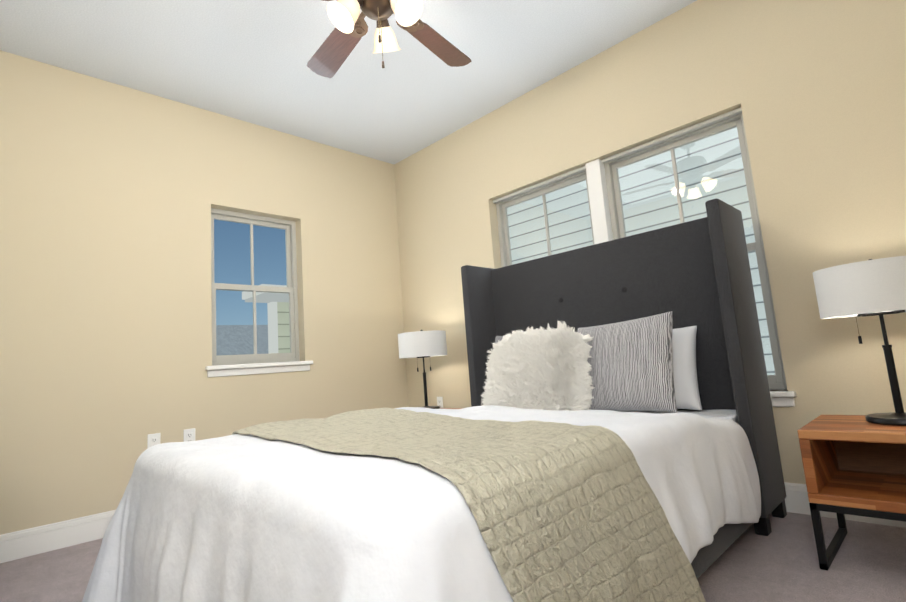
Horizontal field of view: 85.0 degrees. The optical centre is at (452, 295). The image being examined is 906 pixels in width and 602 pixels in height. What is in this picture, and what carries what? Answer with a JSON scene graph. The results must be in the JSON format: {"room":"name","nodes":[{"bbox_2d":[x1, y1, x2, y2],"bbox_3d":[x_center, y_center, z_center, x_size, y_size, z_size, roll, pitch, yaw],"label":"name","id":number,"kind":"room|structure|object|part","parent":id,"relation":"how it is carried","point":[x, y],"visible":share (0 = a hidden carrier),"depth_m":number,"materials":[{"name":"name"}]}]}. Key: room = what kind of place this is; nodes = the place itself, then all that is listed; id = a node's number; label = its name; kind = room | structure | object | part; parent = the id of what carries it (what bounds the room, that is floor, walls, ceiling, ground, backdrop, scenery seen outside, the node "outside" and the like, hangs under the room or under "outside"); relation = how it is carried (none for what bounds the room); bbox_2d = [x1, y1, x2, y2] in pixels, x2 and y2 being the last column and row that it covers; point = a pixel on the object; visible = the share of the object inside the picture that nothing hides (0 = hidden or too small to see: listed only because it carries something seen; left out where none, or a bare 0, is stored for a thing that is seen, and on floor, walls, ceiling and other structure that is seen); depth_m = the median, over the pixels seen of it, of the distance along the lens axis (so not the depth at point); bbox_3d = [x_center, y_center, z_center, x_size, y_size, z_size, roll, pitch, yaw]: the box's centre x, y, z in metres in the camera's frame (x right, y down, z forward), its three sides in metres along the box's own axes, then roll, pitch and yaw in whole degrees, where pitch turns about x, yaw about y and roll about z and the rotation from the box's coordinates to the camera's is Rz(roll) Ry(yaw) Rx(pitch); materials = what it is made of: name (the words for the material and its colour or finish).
{"room":"bedroom","nodes":[
{"label":"bedroom","id":0,"kind":"room"},
{"bbox_2d":[0,50,408,534],"bbox_3d":[-2.198,0.008,2.952,4.720,2.750,0.160,4,-11,-45],"label":"wall","id":1,"kind":"structure","parent":0,"point":[112,195],"depth_m":3.12,"materials":[{"name":"paint"}]},
{"bbox_2d":[0,510,115,562],"bbox_3d":[-1.529,1.319,3.217,3.280,0.135,0.016,4,-11,-45],"label":"baseboard","id":2,"kind":"structure","parent":1,"relation":"attached to","point":[15,545],"depth_m":2.62,"materials":[{"name":"white wood"}]},
{"bbox_2d":[147,433,160,448],"bbox_3d":[-1.824,0.900,3.015,0.070,0.114,0.008,4,-11,-45],"label":"electrical outlet","id":3,"kind":"object","parent":1,"relation":"attached to","point":[153,439],"visible":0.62,"depth_m":3.01,"materials":[{"name":"white plastic"}]},
{"bbox_2d":[183,428,194,441],"bbox_3d":[-1.682,0.909,3.156,0.070,0.114,0.008,4,-11,-45],"label":"electrical outlet","id":4,"kind":"object","parent":1,"relation":"attached to","point":[188,434],"visible":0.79,"depth_m":3.15,"materials":[{"name":"white plastic"}]},
{"bbox_2d":[211,208,299,365],"bbox_3d":[-1.502,-0.054,3.719,0.680,1.130,0.070,4,-11,-45],"label":"window","id":5,"kind":"structure","parent":1,"relation":"in","point":[289,228],"depth_m":3.75,"materials":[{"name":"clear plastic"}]},
{"bbox_2d":[205,361,312,376],"bbox_3d":[-1.390,0.527,3.568,0.770,0.075,0.135,4,-11,-45],"label":"sill","id":6,"kind":"structure","parent":1,"relation":"attached to","point":[243,369],"depth_m":3.50,"materials":[{"name":"white wood"}]},
{"bbox_2d":[0,0,696,163],"bbox_3d":[-0.783,-1.707,1.742,4.880,0.100,4.340,4,-11,-45],"label":"ceiling","id":7,"kind":"structure","parent":0,"point":[245,60],"depth_m":3.03,"materials":[{"name":"paint"}]},
{"bbox_2d":[307,0,471,77],"bbox_3d":[-0.331,-1.297,2.152,1.261,0.662,1.254,4,-11,-45],"label":"ceiling fan","id":8,"kind":"object","parent":7,"relation":"hanging from","point":[338,45],"visible":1,"depth_m":2.25,"materials":[{"name":"brown wood"}]},
{"bbox_3d":[-0.588,-1.214,2.466,0.176,0.036,0.432,4,-11,-45],"label":"blade","id":9,"kind":"part","parent":8,"relation":"part of","materials":[{"name":"brown wood"}]},
{"bbox_3d":[-0.073,-1.250,2.479,0.431,0.036,0.193,4,-11,-45],"label":"blade","id":10,"kind":"part","parent":8,"relation":"part of","materials":[{"name":"brown wood"}]},
{"bbox_2d":[0,512,905,601],"bbox_3d":[-0.575,1.109,1.352,4.880,0.100,4.340,4,-11,-45],"label":"floor","id":11,"kind":"structure","parent":0,"point":[779,562],"depth_m":1.89,"materials":[{"name":"grey carpet"}]},
{"bbox_2d":[82,198,786,601],"bbox_3d":[0.060,0.373,2.156,2.484,1.500,1.888,4,-11,-45],"label":"bed","id":12,"kind":"object","parent":11,"relation":"on","point":[610,434],"visible":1,"depth_m":1.50,"materials":[{"name":"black fabric"}]},
{"bbox_2d":[82,405,761,601],"bbox_3d":[0.036,0.806,2.045,2.378,0.630,1.924,4,-11,-45],"label":"duvet","id":13,"kind":"object","parent":12,"relation":"on","point":[475,503],"depth_m":1.22,"materials":[{"name":"fabric"}]},
{"bbox_2d":[229,407,721,601],"bbox_3d":[-0.158,0.761,1.795,1.006,0.606,1.784,4,-11,-45],"label":"throw","id":14,"kind":"object","parent":12,"relation":"on","point":[555,507],"depth_m":1.23,"materials":[{"name":"beige fabric"}]},
{"bbox_2d":[574,311,677,415],"bbox_3d":[0.877,0.362,2.566,0.164,0.520,0.580,25,-28,-36],"label":"pillow","id":15,"kind":"object","parent":12,"relation":"on","point":[631,361],"depth_m":2.45,"materials":[{"name":"grey fabric"}]},
{"bbox_2d":[797,415,905,570],"bbox_3d":[1.670,0.700,1.740,0.460,0.485,0.620,4,-11,-45],"label":"nightstand","id":16,"kind":"object","parent":11,"relation":"on","point":[854,464],"visible":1,"depth_m":1.81,"materials":[{"name":"brown wood"}]},
{"bbox_2d":[813,256,905,424],"bbox_3d":[1.669,0.259,1.852,0.398,0.817,0.414,4,-11,-45],"label":"lamp","id":17,"kind":"object","parent":16,"relation":"on","point":[872,287],"visible":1,"depth_m":1.81,"materials":[{"name":"black"}]},
{"bbox_3d":[1.623,-0.025,1.897,0.372,0.187,0.372,4,-11,-45],"label":"lamp shade","id":18,"kind":"part","parent":17,"relation":"part of","materials":[{"name":"fabric"}]},
{"bbox_3d":[-0.176,1.100,3.641,0.460,0.485,0.620,4,-11,-45],"label":"nightstand","id":19,"kind":"object","parent":11,"relation":"on","visible":0},
{"bbox_2d":[398,330,446,408],"bbox_3d":[-0.223,0.568,3.808,0.372,0.616,0.372,4,-11,-45],"label":"lamp","id":20,"kind":"object","parent":19,"relation":"on","point":[422,344],"visible":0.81,"depth_m":3.68,"materials":[{"name":"black"}]},
{"bbox_3d":[-0.236,0.381,3.834,0.372,0.187,0.372,4,-11,-45],"label":"lamp shade","id":21,"kind":"part","parent":20,"relation":"part of","materials":[{"name":"fabric"}]},
{"bbox_2d":[394,0,905,483],"bbox_3d":[0.999,-0.194,3.203,0.160,2.750,4.340,4,-11,-45],"label":"wall","id":22,"kind":"structure","parent":0,"point":[815,90],"depth_m":2.52,"materials":[{"name":"paint"}]},
{"bbox_2d":[437,397,442,407],"bbox_3d":[-0.109,0.903,4.136,0.008,0.114,0.070,4,-11,-45],"label":"electrical outlet","id":23,"kind":"object","parent":22,"relation":"attached to","point":[440,401],"visible":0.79,"depth_m":4.13,"materials":[{"name":"white plastic"}]},
{"bbox_2d":[493,107,786,389],"bbox_3d":[1.015,-0.141,3.194,0.135,1.500,1.780,4,-11,-45],"label":"window","id":24,"kind":"structure","parent":22,"relation":"in","point":[600,178],"depth_m":3.10,"materials":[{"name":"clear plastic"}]},
{"bbox_2d":[770,389,796,406],"bbox_3d":[1.030,0.635,3.044,0.125,0.075,1.850,4,-11,-45],"label":"sill","id":25,"kind":"structure","parent":22,"relation":"attached to","point":[780,398],"depth_m":2.40,"materials":[{"name":"white wood"}]},
{"bbox_2d":[784,482,905,527],"bbox_3d":[1.032,1.094,2.962,0.016,0.135,4.020,4,-11,-45],"label":"baseboard","id":26,"kind":"structure","parent":22,"relation":"attached to","point":[796,500],"depth_m":2.33,"materials":[{"name":"white wood"}]},
{"label":"outside","id":27,"kind":"structure","parent":0,"visible":0},
{"bbox_2d":[216,127,774,374],"bbox_3d":[-1.442,-1.066,3.822,20.000,11.000,18.000,4,-11,-45],"label":"neighboring house","id":28,"kind":"structure","parent":27,"point":[225,334],"depth_m":5.86,"materials":[{"name":"white"}]}
]}

